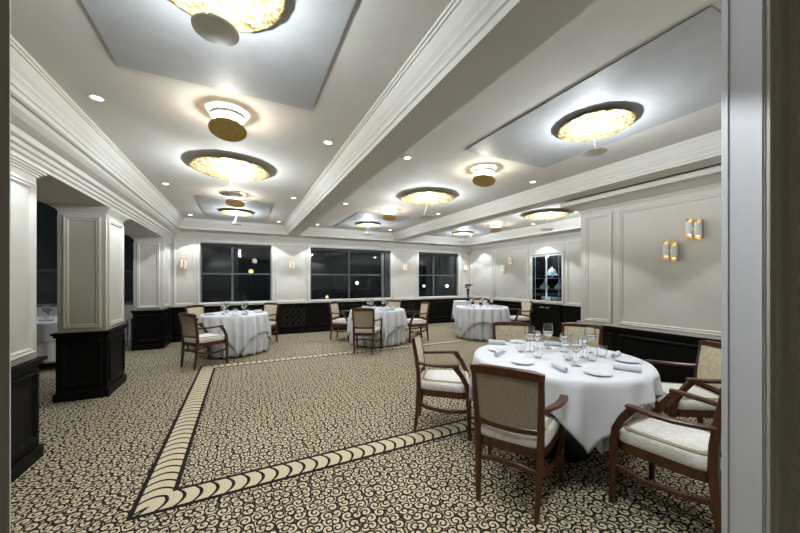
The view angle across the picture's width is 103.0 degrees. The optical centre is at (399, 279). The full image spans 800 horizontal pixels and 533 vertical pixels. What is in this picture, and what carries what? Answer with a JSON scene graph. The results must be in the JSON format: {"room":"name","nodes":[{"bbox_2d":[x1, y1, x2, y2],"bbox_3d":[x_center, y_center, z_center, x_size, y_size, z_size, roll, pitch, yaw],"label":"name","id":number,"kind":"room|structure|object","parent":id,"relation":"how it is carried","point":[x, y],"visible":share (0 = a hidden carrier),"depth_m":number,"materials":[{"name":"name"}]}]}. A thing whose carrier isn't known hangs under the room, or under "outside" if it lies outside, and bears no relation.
{"room":"restaurant","nodes":[
{"label":"restaurant","id":0,"kind":"room"},
{"bbox_2d":[37,201,468,344],"bbox_3d":[-2.686,-0.150,8.465,11.900,3.100,0.285,0,0,-26],"label":"wall","id":1,"kind":"structure","parent":0,"point":[290,285],"depth_m":8.35,"materials":[{"name":"beige paint"}]},
{"bbox_2d":[37,201,132,306],"bbox_3d":[-6.569,-0.535,6.504,1.900,2.130,0.108,0,0,-26],"label":"window","id":2,"kind":"structure","parent":1,"relation":"in","point":[38,270],"depth_m":6.32,"materials":[{"name":"glass"}]},
{"bbox_2d":[180,258,186,268],"bbox_3d":[-4.916,-0.370,7.222,0.132,0.240,0.092,0,0,-26],"label":"wall sconce","id":3,"kind":"object","parent":1,"relation":"attached to","point":[182,263],"visible":1,"depth_m":7.20,"materials":[{"name":"glass"}]},
{"bbox_2d":[197,239,273,304],"bbox_3d":[-3.973,-0.172,7.773,1.680,1.545,0.148,0,0,-26],"label":"window","id":4,"kind":"structure","parent":1,"relation":"in","point":[216,243],"depth_m":7.73,"materials":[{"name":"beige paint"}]},
{"bbox_2d":[279,306,306,328],"bbox_3d":[-2.786,0.970,8.284,0.680,0.560,0.021,0,0,-26],"label":"air vent","id":5,"kind":"object","parent":1,"relation":"in","point":[292,307],"visible":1,"depth_m":8.28,"materials":[{"name":"black wood"}]},
{"bbox_2d":[171,319,454,342],"bbox_3d":[-1.382,1.345,8.996,8.390,0.110,0.050,0,0,-26],"label":"baseboard","id":6,"kind":"structure","parent":1,"relation":"attached to","point":[309,330],"depth_m":8.46,"materials":[{"name":"black wood"}]},
{"bbox_2d":[171,297,466,306],"bbox_3d":[-1.385,0.600,9.003,8.390,0.020,0.035,0,0,-26],"label":"trim","id":7,"kind":"structure","parent":1,"relation":"attached to","point":[461,297],"depth_m":8.59,"materials":[{"name":"beige paint"}]},
{"bbox_2d":[174,231,468,251],"bbox_3d":[-1.359,-1.028,8.952,8.390,0.135,0.150,0,0,-26],"label":"trim","id":8,"kind":"structure","parent":1,"relation":"attached to","point":[197,235],"depth_m":8.43,"materials":[{"name":"paint"}]},
{"bbox_2d":[308,245,392,301],"bbox_3d":[-1.356,-0.172,9.069,2.500,1.545,0.148,0,0,-26],"label":"window","id":9,"kind":"structure","parent":1,"relation":"in","point":[388,252],"depth_m":9.17,"materials":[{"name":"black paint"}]},
{"bbox_2d":[401,302,415,317],"bbox_3d":[0.171,0.970,9.748,0.720,0.560,0.021,0,0,-26],"label":"air vent","id":10,"kind":"object","parent":1,"relation":"in","point":[405,303],"visible":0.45,"depth_m":9.81,"materials":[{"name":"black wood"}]},
{"bbox_2d":[417,250,459,298],"bbox_3d":[1.256,-0.172,10.363,1.670,1.545,0.148,0,0,-26],"label":"window","id":11,"kind":"structure","parent":1,"relation":"in","point":[419,252],"depth_m":10.33,"materials":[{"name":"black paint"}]},
{"bbox_2d":[11,322,715,532],"bbox_3d":[-0.888,1.425,4.721,11.800,0.050,8.650,0,0,-26],"label":"floor","id":12,"kind":"structure","parent":0,"point":[96,461],"depth_m":2.37,"materials":[{"name":"carpet"}]},
{"bbox_2d":[11,151,49,483],"bbox_3d":[-2.928,0.264,2.149,0.550,2.272,0.680,0,0,-26],"label":"column","id":13,"kind":"structure","parent":12,"relation":"on","point":[26,450],"depth_m":2.34,"materials":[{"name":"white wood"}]},
{"bbox_2d":[39,362,55,367],"bbox_3d":[-5.879,1.032,5.290,1.010,0.735,1.010,0,0,-26],"label":"dining table","id":14,"kind":"object","parent":12,"relation":"on","point":[47,364],"visible":0.02,"depth_m":5.14,"materials":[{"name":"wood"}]},
{"bbox_2d":[36,341,55,363],"bbox_3d":[-5.876,0.968,5.291,1.277,0.623,1.282,0,0,38],"label":"tablecloth","id":15,"kind":"object","parent":14,"relation":"on","point":[48,349],"visible":0.08,"depth_m":4.88,"materials":[{"name":"white fabric"}]},
{"bbox_2d":[37,316,57,342],"bbox_3d":[-5.874,0.800,5.288,1.278,0.303,1.274,0,0,-26],"label":"cloth","id":16,"kind":"object","parent":15,"relation":"on","point":[44,328],"visible":0.17,"depth_m":4.88,"materials":[{"name":"white fabric"}]},
{"bbox_2d":[44,305,52,317],"bbox_3d":[-5.700,0.530,5.155,0.094,0.235,0.094,0,0,-26],"label":"wine glass","id":17,"kind":"object","parent":16,"relation":"on","point":[48,309],"visible":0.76,"depth_m":5.14,"materials":[{"name":"clear glass"}]},
{"bbox_2d":[44,305,52,313],"bbox_3d":[-5.700,0.479,5.155,0.094,0.132,0.094,0,0,-26],"label":"bowl","id":18,"kind":"object","parent":17,"relation":"on","point":[48,309],"depth_m":5.13,"materials":[{"name":"clear glass"}]},
{"bbox_2d":[48,202,129,402],"bbox_3d":[-3.867,0.264,4.010,0.540,2.272,0.730,0,0,-26],"label":"column","id":19,"kind":"structure","parent":12,"relation":"on","point":[90,336],"depth_m":3.76,"materials":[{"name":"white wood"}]},
{"bbox_2d":[123,318,132,345],"bbox_3d":[-6.237,1.110,6.508,1.200,0.580,0.110,0,0,-26],"label":"tablecloth","id":20,"kind":"object","parent":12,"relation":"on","point":[129,330],"visible":0.17,"depth_m":6.72,"materials":[{"name":"fabric"}]},
{"bbox_2d":[129,235,172,350],"bbox_3d":[-5.210,0.264,6.699,0.580,2.272,0.780,0,0,-26],"label":"column","id":21,"kind":"structure","parent":12,"relation":"on","point":[151,313],"depth_m":6.41,"materials":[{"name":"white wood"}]},
{"bbox_2d":[125,366,214,520],"bbox_3d":[-2.313,1.404,3.550,0.225,0.012,3.705,0,0,-26],"label":"trim","id":22,"kind":"structure","parent":12,"relation":"on","point":[165,474],"depth_m":2.62,"materials":[{"name":"carpet"}]},
{"bbox_2d":[185,305,204,348],"bbox_3d":[-4.001,0.961,6.498,0.561,0.883,0.612,0,0,15],"label":"armchair","id":23,"kind":"object","parent":12,"relation":"on","point":[198,310],"visible":0.2,"depth_m":6.56,"materials":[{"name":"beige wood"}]},
{"bbox_2d":[178,313,227,369],"bbox_3d":[-3.253,0.961,5.233,0.612,0.883,0.561,0,0,27],"label":"armchair","id":24,"kind":"object","parent":12,"relation":"on","point":[190,336],"visible":1,"depth_m":5.08,"materials":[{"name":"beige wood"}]},
{"bbox_2d":[263,303,278,341],"bbox_3d":[-3.030,0.961,7.046,0.612,0.883,0.561,0,0,23],"label":"armchair","id":25,"kind":"object","parent":12,"relation":"on","point":[271,309],"visible":0.39,"depth_m":7.18,"materials":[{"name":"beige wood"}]},
{"bbox_2d":[125,417,473,521],"bbox_3d":[1.208,1.404,3.352,6.360,0.012,0.225,0,0,-26],"label":"carpet border","id":26,"kind":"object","parent":12,"relation":"on","point":[183,496],"depth_m":2.37,"materials":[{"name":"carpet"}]},
{"bbox_2d":[203,339,473,367],"bbox_3d":[-0.337,1.404,6.470,6.360,0.012,0.225,0,0,-26],"label":"trim","id":27,"kind":"structure","parent":12,"relation":"on","point":[461,340],"depth_m":5.89,"materials":[{"name":"carpet"}]},
{"bbox_2d":[329,302,349,341],"bbox_3d":[-1.354,0.961,7.508,0.561,0.883,0.612,0,0,15],"label":"armchair","id":28,"kind":"object","parent":12,"relation":"on","point":[333,306],"visible":0.81,"depth_m":7.37,"materials":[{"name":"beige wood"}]},
{"bbox_2d":[351,308,382,354],"bbox_3d":[-0.660,0.961,6.186,0.612,0.883,0.561,0,0,7],"label":"armchair","id":29,"kind":"object","parent":12,"relation":"on","point":[363,319],"visible":1,"depth_m":5.97,"materials":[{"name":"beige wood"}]},
{"bbox_2d":[388,300,401,307],"bbox_3d":[-0.223,0.961,8.061,0.612,0.883,0.561,0,0,12],"label":"armchair","id":30,"kind":"object","parent":12,"relation":"on","point":[397,303],"visible":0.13,"depth_m":8.27,"materials":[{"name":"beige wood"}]},
{"bbox_2d":[405,302,429,342],"bbox_3d":[0.377,0.961,7.437,0.561,0.883,0.612,0,0,-21],"label":"armchair","id":31,"kind":"object","parent":12,"relation":"on","point":[424,308],"visible":0.91,"depth_m":7.32,"materials":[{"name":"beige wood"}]},
{"bbox_2d":[411,331,470,440],"bbox_3d":[0.395,0.961,3.083,0.561,0.883,0.612,0,0,11],"label":"armchair","id":32,"kind":"object","parent":12,"relation":"on","point":[453,383],"visible":1,"depth_m":2.91,"materials":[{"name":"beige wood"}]},
{"bbox_2d":[473,298,487,304],"bbox_3d":[2.231,0.961,8.829,0.612,0.883,0.561,0,0,14],"label":"armchair","id":33,"kind":"object","parent":12,"relation":"on","point":[474,299],"visible":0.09,"depth_m":9.05,"materials":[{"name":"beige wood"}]},
{"bbox_2d":[487,321,529,344],"bbox_3d":[1.326,0.961,3.717,0.612,0.883,0.561,0,0,12],"label":"armchair","id":34,"kind":"object","parent":12,"relation":"on","point":[502,330],"visible":0.19,"depth_m":3.94,"materials":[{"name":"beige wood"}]},
{"bbox_2d":[470,363,567,523],"bbox_3d":[0.768,0.961,2.122,0.612,0.883,0.561,0,0,33],"label":"armchair","id":35,"kind":"object","parent":12,"relation":"on","point":[511,414],"visible":0.94,"depth_m":1.93,"materials":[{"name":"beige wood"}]},
{"bbox_2d":[509,301,532,324],"bbox_3d":[3.001,0.961,8.018,0.561,0.883,0.612,0,0,-12],"label":"armchair","id":36,"kind":"object","parent":12,"relation":"on","point":[525,310],"visible":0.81,"depth_m":7.86,"materials":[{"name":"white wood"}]},
{"bbox_2d":[531,303,561,337],"bbox_3d":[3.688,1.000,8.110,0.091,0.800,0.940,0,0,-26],"label":"base cabinet","id":37,"kind":"object","parent":12,"relation":"on","point":[542,313],"visible":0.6,"depth_m":8.02,"materials":[{"name":"black wood"}]},
{"bbox_2d":[545,432,590,462],"bbox_3d":[1.321,1.032,2.696,1.146,0.735,1.146,0,0,-26],"label":"dining table","id":38,"kind":"object","parent":12,"relation":"on","point":[574,451],"visible":0.04,"depth_m":2.52,"materials":[{"name":"black wood"}]},
{"bbox_2d":[595,404,649,453],"bbox_3d":[1.326,0.892,2.693,1.255,0.473,1.264,0,0,-26],"label":"tablecloth","id":39,"kind":"object","parent":38,"relation":"on","point":[602,446],"visible":0.08,"depth_m":2.10,"materials":[{"name":"white fabric"}]},
{"bbox_2d":[469,342,663,452],"bbox_3d":[1.327,0.883,2.695,1.404,0.467,1.397,0,0,-26],"label":"cloth","id":40,"kind":"object","parent":39,"relation":"on","point":[594,403],"visible":0.68,"depth_m":2.08,"materials":[{"name":"white fabric"}]},
{"bbox_2d":[488,340,505,344],"bbox_3d":[0.978,0.627,3.210,0.164,0.043,0.043,0,0,20],"label":"rolled napkin","id":41,"kind":"object","parent":40,"relation":"on","point":[502,342],"visible":1,"depth_m":3.19,"materials":[{"name":"fabric"}]},
{"bbox_2d":[487,347,506,350],"bbox_3d":[0.892,0.641,2.923,0.170,0.014,0.170,0,0,-26],"label":"bread plate","id":42,"kind":"object","parent":40,"relation":"on","point":[489,348],"visible":0.72,"depth_m":2.95,"materials":[{"name":"ceramic"}]},
{"bbox_2d":[516,341,525,352],"bbox_3d":[1.089,0.601,2.862,0.080,0.095,0.080,0,0,-26],"label":"water glass","id":43,"kind":"object","parent":40,"relation":"on","point":[521,345],"visible":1,"depth_m":2.83,"materials":[{"name":"clear glass"}]},
{"bbox_2d":[511,359,533,364],"bbox_3d":[0.953,0.641,2.483,0.170,0.014,0.170,0,0,-26],"label":"bread plate","id":44,"kind":"object","parent":40,"relation":"on","point":[518,361],"visible":1,"depth_m":2.50,"materials":[{"name":"ceramic"}]},
{"bbox_2d":[524,325,535,352],"bbox_3d":[1.170,0.530,2.862,0.094,0.235,0.094,0,0,-26],"label":"wine glass","id":45,"kind":"object","parent":40,"relation":"on","point":[530,334],"visible":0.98,"depth_m":2.83,"materials":[{"name":"clear glass"}]},
{"bbox_2d":[524,325,535,340],"bbox_3d":[1.170,0.479,2.862,0.094,0.132,0.094,0,0,-26],"label":"bowl","id":46,"kind":"object","parent":45,"relation":"on","point":[530,334],"depth_m":2.83,"materials":[{"name":"clear glass"}]},
{"bbox_2d":[534,330,540,342],"bbox_3d":[1.287,0.560,2.986,0.074,0.175,0.074,0,0,-26],"label":"wine glass","id":47,"kind":"object","parent":40,"relation":"on","point":[538,332],"visible":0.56,"depth_m":2.96,"materials":[{"name":"clear glass"}]},
{"bbox_2d":[533,346,542,358],"bbox_3d":[1.147,0.601,2.642,0.080,0.095,0.080,0,0,-26],"label":"water glass","id":48,"kind":"object","parent":40,"relation":"on","point":[537,350],"visible":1,"depth_m":2.61,"materials":[{"name":"clear glass"}]},
{"bbox_2d":[543,323,552,348],"bbox_3d":[1.410,0.530,3.030,0.094,0.235,0.094,0,0,-26],"label":"wine glass","id":49,"kind":"object","parent":40,"relation":"on","point":[547,327],"visible":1,"depth_m":3.00,"materials":[{"name":"clear glass"}]},
{"bbox_2d":[543,323,552,336],"bbox_3d":[1.410,0.479,3.030,0.094,0.132,0.094,0,0,-26],"label":"bowl","id":50,"kind":"object","parent":49,"relation":"on","point":[547,327],"depth_m":3.00,"materials":[{"name":"clear glass"}]},
{"bbox_2d":[544,341,561,346],"bbox_3d":[1.505,0.627,3.129,0.164,0.043,0.043,0,0,28],"label":"rolled napkin","id":51,"kind":"object","parent":40,"relation":"on","point":[550,343],"visible":0.89,"depth_m":3.11,"materials":[{"name":"fabric"}]},
{"bbox_2d":[551,361,567,372],"bbox_3d":[1.152,0.627,2.298,0.043,0.043,0.164,0,0,-1],"label":"rolled napkin","id":52,"kind":"object","parent":40,"relation":"on","point":[555,364],"visible":1,"depth_m":2.26,"materials":[{"name":"fabric"}]},
{"bbox_2d":[559,332,568,351],"bbox_3d":[1.476,0.560,2.862,0.074,0.175,0.074,0,0,-26],"label":"wine glass","id":53,"kind":"object","parent":40,"relation":"on","point":[564,337],"visible":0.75,"depth_m":2.84,"materials":[{"name":"clear glass"}]},
{"bbox_2d":[560,332,568,343],"bbox_3d":[1.476,0.522,2.862,0.072,0.098,0.072,0,0,-26],"label":"bowl","id":54,"kind":"object","parent":53,"relation":"on","point":[564,337],"depth_m":2.84,"materials":[{"name":"clear glass"}]},
{"bbox_2d":[562,347,573,360],"bbox_3d":[1.361,0.601,2.576,0.080,0.095,0.080,0,0,-26],"label":"water glass","id":55,"kind":"object","parent":40,"relation":"on","point":[567,352],"visible":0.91,"depth_m":2.55,"materials":[{"name":"clear glass"}]},
{"bbox_2d":[569,334,582,366],"bbox_3d":[1.326,0.530,2.396,0.094,0.235,0.094,0,0,-26],"label":"wine glass","id":56,"kind":"object","parent":40,"relation":"on","point":[575,342],"visible":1,"depth_m":2.37,"materials":[{"name":"clear glass"}]},
{"bbox_2d":[569,334,582,352],"bbox_3d":[1.326,0.479,2.396,0.094,0.132,0.094,0,0,-26],"label":"bowl","id":57,"kind":"object","parent":56,"relation":"on","point":[575,342],"depth_m":2.36,"materials":[{"name":"clear glass"}]},
{"bbox_2d":[578,336,587,358],"bbox_3d":[1.520,0.560,2.642,0.074,0.175,0.074,0,0,-26],"label":"wine glass","id":58,"kind":"object","parent":40,"relation":"on","point":[585,340],"visible":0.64,"depth_m":2.62,"materials":[{"name":"clear glass"}]},
{"bbox_2d":[582,336,587,348],"bbox_3d":[1.520,0.522,2.642,0.072,0.098,0.072,0,0,-26],"label":"bowl","id":59,"kind":"object","parent":58,"relation":"on","point":[585,341],"depth_m":2.61,"materials":[{"name":"clear glass"}]},
{"bbox_2d":[584,326,595,352],"bbox_3d":[1.687,0.530,2.823,0.094,0.235,0.094,0,0,-26],"label":"wine glass","id":60,"kind":"object","parent":40,"relation":"on","point":[589,332],"visible":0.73,"depth_m":2.79,"materials":[{"name":"clear glass"}]},
{"bbox_2d":[584,326,595,341],"bbox_3d":[1.687,0.479,2.823,0.094,0.132,0.094,0,0,-26],"label":"bowl","id":61,"kind":"object","parent":60,"relation":"on","point":[589,332],"depth_m":2.79,"materials":[{"name":"clear glass"}]},
{"bbox_2d":[586,348,597,361],"bbox_3d":[1.536,0.601,2.544,0.080,0.095,0.080,0,0,-26],"label":"water glass","id":62,"kind":"object","parent":40,"relation":"on","point":[592,354],"visible":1,"depth_m":2.52,"materials":[{"name":"clear glass"}]},
{"bbox_2d":[584,369,612,375],"bbox_3d":[1.365,0.641,2.192,0.170,0.014,0.170,0,0,-26],"label":"bread plate","id":63,"kind":"object","parent":40,"relation":"on","point":[598,372],"visible":1,"depth_m":2.20,"materials":[{"name":"ceramic"}]},
{"bbox_2d":[597,345,607,357],"bbox_3d":[1.700,0.601,2.676,0.080,0.095,0.080,0,0,-26],"label":"water glass","id":64,"kind":"object","parent":40,"relation":"on","point":[602,349],"visible":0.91,"depth_m":2.65,"materials":[{"name":"clear glass"}]},
{"bbox_2d":[611,351,620,358],"bbox_3d":[1.815,0.627,2.671,0.164,0.043,0.043,0,0,-44],"label":"rolled napkin","id":65,"kind":"object","parent":40,"relation":"on","point":[616,354],"visible":0.97,"depth_m":2.63,"materials":[{"name":"fabric"}]},
{"bbox_2d":[614,357,639,362],"bbox_3d":[1.805,0.641,2.528,0.170,0.014,0.170,0,0,-26],"label":"bread plate","id":66,"kind":"object","parent":40,"relation":"on","point":[622,359],"visible":1,"depth_m":2.54,"materials":[{"name":"ceramic"}]},
{"bbox_2d":[613,363,641,372],"bbox_3d":[1.623,0.627,2.272,0.164,0.043,0.043,0,0,39],"label":"rolled napkin","id":67,"kind":"object","parent":40,"relation":"on","point":[618,366],"visible":1,"depth_m":2.26,"materials":[{"name":"fabric"}]},
{"bbox_2d":[553,322,603,347],"bbox_3d":[2.019,0.961,3.645,0.612,0.883,0.561,0,0,43],"label":"armchair","id":68,"kind":"object","parent":12,"relation":"on","point":[569,327],"visible":0.14,"depth_m":3.82,"materials":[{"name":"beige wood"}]},
{"bbox_2d":[609,388,720,532],"bbox_3d":[1.684,0.961,1.890,0.612,0.883,0.561,0,0,-29],"label":"armchair","id":69,"kind":"object","parent":12,"relation":"on","point":[690,449],"visible":0.56,"depth_m":1.82,"materials":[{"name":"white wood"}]},
{"bbox_2d":[644,340,720,423],"bbox_3d":[2.395,0.961,2.651,0.561,0.883,0.612,0,0,11],"label":"armchair","id":70,"kind":"object","parent":12,"relation":"on","point":[707,371],"visible":0.44,"depth_m":2.60,"materials":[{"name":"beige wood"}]},
{"bbox_3d":[-3.206,1.032,6.179,0.970,0.735,0.970,0,0,-26],"label":"dining table","id":71,"kind":"object","parent":12,"relation":"on","visible":0},
{"bbox_2d":[199,332,268,357],"bbox_3d":[-3.204,1.015,6.181,1.216,0.718,1.205,0,0,-26],"label":"tablecloth","id":72,"kind":"object","parent":71,"relation":"on","point":[260,343],"visible":0.38,"depth_m":5.82,"materials":[{"name":"white fabric"}]},
{"bbox_2d":[197,311,270,355],"bbox_3d":[-3.207,1.000,6.176,1.303,0.703,1.300,0,0,-26],"label":"cloth","id":73,"kind":"object","parent":72,"relation":"on","point":[240,329],"visible":0.73,"depth_m":5.71,"materials":[{"name":"white fabric"}]},
{"bbox_3d":[-0.501,1.032,7.117,1.000,0.735,1.000,0,0,-26],"label":"dining table","id":74,"kind":"object","parent":12,"relation":"on","visible":0},
{"bbox_2d":[347,307,407,344],"bbox_3d":[-0.502,0.994,7.115,1.331,0.690,1.320,0,0,-26],"label":"cloth","id":75,"kind":"object","parent":74,"relation":"on","point":[392,319],"visible":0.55,"depth_m":6.60,"materials":[{"name":"white fabric"}]},
{"bbox_2d":[349,326,405,346],"bbox_3d":[-0.503,1.015,7.119,1.234,0.718,1.244,0,0,-34],"label":"tablecloth","id":76,"kind":"object","parent":74,"relation":"on","point":[397,337],"visible":0.3,"depth_m":6.62,"materials":[{"name":"white fabric"}]},
{"bbox_3d":[2.006,1.032,7.823,1.050,0.735,1.050,0,0,-26],"label":"dining table","id":77,"kind":"object","parent":12,"relation":"on","visible":0},
{"bbox_2d":[455,322,492,340],"bbox_3d":[2.007,1.015,7.822,1.314,0.718,1.273,0,0,-26],"label":"tablecloth","id":78,"kind":"object","parent":77,"relation":"on","point":[479,331],"visible":0.38,"depth_m":7.26,"materials":[{"name":"white fabric"}]},
{"bbox_2d":[453,305,510,336],"bbox_3d":[2.010,0.991,7.818,1.384,0.684,1.366,0,0,-26],"label":"cloth","id":79,"kind":"object","parent":77,"relation":"on","point":[465,317],"visible":0.85,"depth_m":7.30,"materials":[{"name":"white fabric"}]},
{"bbox_2d":[11,0,720,247],"bbox_3d":[-0.910,-1.311,4.766,11.800,0.878,8.550,0,0,-26],"label":"ceiling","id":80,"kind":"structure","parent":0,"point":[302,81],"depth_m":2.25,"materials":[{"name":"paint"}]},
{"bbox_2d":[88,94,105,101],"bbox_3d":[-2.160,-1.296,2.267,0.094,0.005,0.094,0,0,-26],"label":"recessed light","id":81,"kind":"object","parent":80,"relation":"in","point":[91,96],"visible":1,"depth_m":2.27,"materials":[{"name":"white paint"}]},
{"bbox_2d":[208,107,246,141],"bbox_3d":[-1.332,-1.211,2.465,0.261,0.178,0.265,0,0,35],"label":"ceiling lamp","id":82,"kind":"object","parent":80,"relation":"hanging from","point":[226,129],"visible":1,"depth_m":2.44,"materials":[{"name":"gold metal"}]},
{"bbox_2d":[171,0,284,46],"bbox_3d":[-0.773,-1.165,1.336,0.544,0.246,0.544,0,0,-44],"label":"chandelier","id":83,"kind":"object","parent":80,"relation":"hanging from","point":[218,22],"visible":1,"depth_m":1.44,"materials":[{"name":"glass"}]},
{"bbox_2d":[189,157,269,196],"bbox_3d":[-1.927,-1.139,3.643,0.810,0.321,0.809,0,0,-5],"label":"chandelier","id":84,"kind":"object","parent":80,"relation":"hanging from","point":[225,168],"visible":1,"depth_m":3.59,"materials":[{"name":"glass"}]},
{"bbox_2d":[225,196,244,207],"bbox_3d":[-2.495,-1.211,4.812,0.265,0.178,0.261,0,0,-44],"label":"ceiling lamp","id":85,"kind":"object","parent":80,"relation":"hanging from","point":[233,202],"visible":0.74,"depth_m":4.83,"materials":[{"name":"gold metal"}]},
{"bbox_2d":[220,210,251,224],"bbox_3d":[-3.081,-1.165,5.995,0.544,0.246,0.544,0,0,-38],"label":"chandelier","id":86,"kind":"object","parent":80,"relation":"hanging from","point":[236,213],"visible":1,"depth_m":5.97,"materials":[{"name":"glass"}]},
{"bbox_2d":[11,0,509,232],"bbox_3d":[-1.989,-1.218,3.757,2.170,0.175,7.600,0,0,-26],"label":"trim","id":87,"kind":"structure","parent":80,"relation":"attached to","point":[461,21],"depth_m":2.19,"materials":[{"name":"paint"}]},
{"bbox_2d":[356,223,379,234],"bbox_3d":[-0.733,-1.165,7.293,0.544,0.246,0.544,0,0,-38],"label":"chandelier","id":88,"kind":"object","parent":80,"relation":"hanging from","point":[370,225],"visible":1,"depth_m":7.28,"materials":[{"name":"glass"}]},
{"bbox_2d":[383,210,396,220],"bbox_3d":[-0.192,-1.211,5.931,0.265,0.178,0.261,0,0,-15],"label":"ceiling lamp","id":89,"kind":"object","parent":80,"relation":"hanging from","point":[388,217],"visible":1,"depth_m":5.91,"materials":[{"name":"gold metal"}]},
{"bbox_2d":[401,191,453,217],"bbox_3d":[0.421,-1.139,4.918,0.809,0.321,0.810,0,0,-32],"label":"chandelier","id":90,"kind":"object","parent":80,"relation":"hanging from","point":[426,198],"visible":1,"depth_m":4.87,"materials":[{"name":"glass"}]},
{"bbox_2d":[453,232,472,241],"bbox_3d":[1.714,-1.165,8.661,0.544,0.246,0.544,0,0,-44],"label":"chandelier","id":91,"kind":"object","parent":80,"relation":"hanging from","point":[459,233],"visible":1,"depth_m":8.57,"materials":[{"name":"glass"}]},
{"bbox_2d":[472,167,495,186],"bbox_3d":[0.980,-1.211,3.722,0.265,0.178,0.261,0,0,8],"label":"ceiling lamp","id":92,"kind":"object","parent":80,"relation":"hanging from","point":[482,180],"visible":1,"depth_m":3.70,"materials":[{"name":"gold metal"}]},
{"bbox_2d":[490,225,501,232],"bbox_3d":[2.246,-1.211,7.451,0.265,0.178,0.261,0,0,-38],"label":"ceiling lamp","id":93,"kind":"object","parent":80,"relation":"hanging from","point":[495,230],"visible":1,"depth_m":7.44,"materials":[{"name":"gold metal"}]},
{"bbox_2d":[302,130,720,239],"bbox_3d":[0.372,-1.218,4.927,2.560,0.175,7.600,0,0,-26],"label":"ceiling beam","id":94,"kind":"structure","parent":80,"relation":"attached to","point":[708,144],"depth_m":3.94,"materials":[{"name":"paint"}]},
{"bbox_2d":[524,211,569,230],"bbox_3d":[2.859,-1.139,6.215,0.810,0.321,0.809,0,0,29],"label":"chandelier","id":95,"kind":"object","parent":80,"relation":"hanging from","point":[551,214],"visible":1,"depth_m":6.16,"materials":[{"name":"beige glass"}]},
{"bbox_2d":[558,109,635,156],"bbox_3d":[1.597,-1.165,2.610,0.544,0.246,0.544,0,0,24],"label":"chandelier","id":96,"kind":"object","parent":80,"relation":"hanging from","point":[599,124],"visible":1,"depth_m":2.58,"materials":[{"name":"glass"}]},
{"bbox_2d":[469,238,580,322],"bbox_3d":[3.833,-0.150,8.354,0.515,3.100,5.830,0,0,-26],"label":"wall","id":97,"kind":"structure","parent":0,"point":[487,280],"depth_m":9.03,"materials":[{"name":"beige paint"}]},
{"bbox_2d":[469,231,580,251],"bbox_3d":[3.571,-1.028,8.280,0.150,0.135,5.730,0,0,-26],"label":"trim","id":98,"kind":"structure","parent":97,"relation":"attached to","point":[575,235],"depth_m":8.47,"materials":[{"name":"paint"}]},
{"bbox_2d":[469,297,580,306],"bbox_3d":[3.630,0.600,8.290,0.035,0.020,5.695,0,0,-26],"label":"trim","id":99,"kind":"structure","parent":97,"relation":"attached to","point":[469,297],"depth_m":8.34,"materials":[{"name":"beige paint"}]},
{"bbox_2d":[529,250,563,303],"bbox_3d":[3.896,-0.065,8.201,0.433,1.290,1.020,0,0,-26],"label":"display cabinet","id":100,"kind":"object","parent":97,"relation":"attached to","point":[539,263],"visible":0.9,"depth_m":8.44,"materials":[{"name":"beige paint"}]},
{"bbox_2d":[545,267,557,277],"bbox_3d":[3.913,-0.193,8.187,0.330,0.302,0.330,0,0,-26],"label":"cake dome","id":101,"kind":"object","parent":100,"relation":"on","point":[551,272],"visible":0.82,"depth_m":8.11,"materials":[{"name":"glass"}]},
{"bbox_2d":[575,187,720,394],"bbox_3d":[4.283,-0.150,4.066,2.615,3.100,2.585,0,0,-26],"label":"wall","id":102,"kind":"structure","parent":0,"point":[626,280],"depth_m":3.77,"materials":[{"name":"beige paint"}]},
{"bbox_2d":[408,217,580,243],"bbox_3d":[2.210,-1.218,7.255,2.240,0.175,5.060,0,0,-26],"label":"trim","id":103,"kind":"structure","parent":102,"relation":"attached to","point":[573,222],"depth_m":8.41,"materials":[{"name":"paint"}]},
{"bbox_2d":[559,163,720,213],"bbox_3d":[3.284,-1.035,3.598,0.920,0.160,2.632,0,0,-26],"label":"trim","id":104,"kind":"structure","parent":102,"relation":"attached to","point":[706,179],"depth_m":3.67,"materials":[{"name":"paint"}]},
{"bbox_2d":[577,320,720,339],"bbox_3d":[3.160,0.600,3.493,0.035,0.020,2.555,0,0,-26],"label":"trim","id":105,"kind":"structure","parent":102,"relation":"attached to","point":[662,331],"depth_m":3.75,"materials":[{"name":"beige paint"}]},
{"bbox_2d":[663,241,676,260],"bbox_3d":[3.072,-0.330,3.608,0.092,0.240,0.132,0,0,-26],"label":"wall sconce","id":106,"kind":"object","parent":102,"relation":"attached to","point":[668,250],"visible":1,"depth_m":3.60,"materials":[{"name":"white glass"}]},
{"bbox_2d":[686,218,701,239],"bbox_3d":[3.165,-0.550,3.420,0.092,0.240,0.132,0,0,-26],"label":"wall sconce","id":107,"kind":"object","parent":102,"relation":"attached to","point":[696,229],"visible":1,"depth_m":3.40,"materials":[{"name":"white glass"}]},
{"bbox_3d":[0.743,-0.175,-1.613,9.100,3.150,4.450,0,0,-26],"label":"wall","id":108,"kind":"structure","parent":0,"visible":0},
{"bbox_2d":[0,0,799,532],"bbox_3d":[0.354,0.025,0.623,2.218,2.750,0.122,0,0,-26],"label":"door frame","id":109,"kind":"structure","parent":108,"relation":"in","point":[760,39],"depth_m":0.97,"materials":[{"name":"white paint"}]},
{"bbox_3d":[1.815,1.008,9.313,0.450,0.785,0.450,0,0,-26],"label":"side table","id":110,"kind":"object","parent":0,"visible":0},
{"bbox_2d":[451,300,470,320],"bbox_3d":[1.817,0.910,9.317,0.621,0.610,0.610,0,0,-26],"label":"tablecloth","id":111,"kind":"object","parent":110,"relation":"on","point":[455,302],"visible":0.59,"depth_m":9.18,"materials":[{"name":"white fabric"}]},
{"label":"outside","id":112,"kind":"structure","parent":0,"visible":0},
{"bbox_2d":[37,287,453,303],"bbox_3d":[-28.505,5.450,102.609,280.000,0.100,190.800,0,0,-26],"label":"trim","id":113,"kind":"structure","parent":112,"point":[251,294],"depth_m":118.44,"materials":[{"name":"metal"}]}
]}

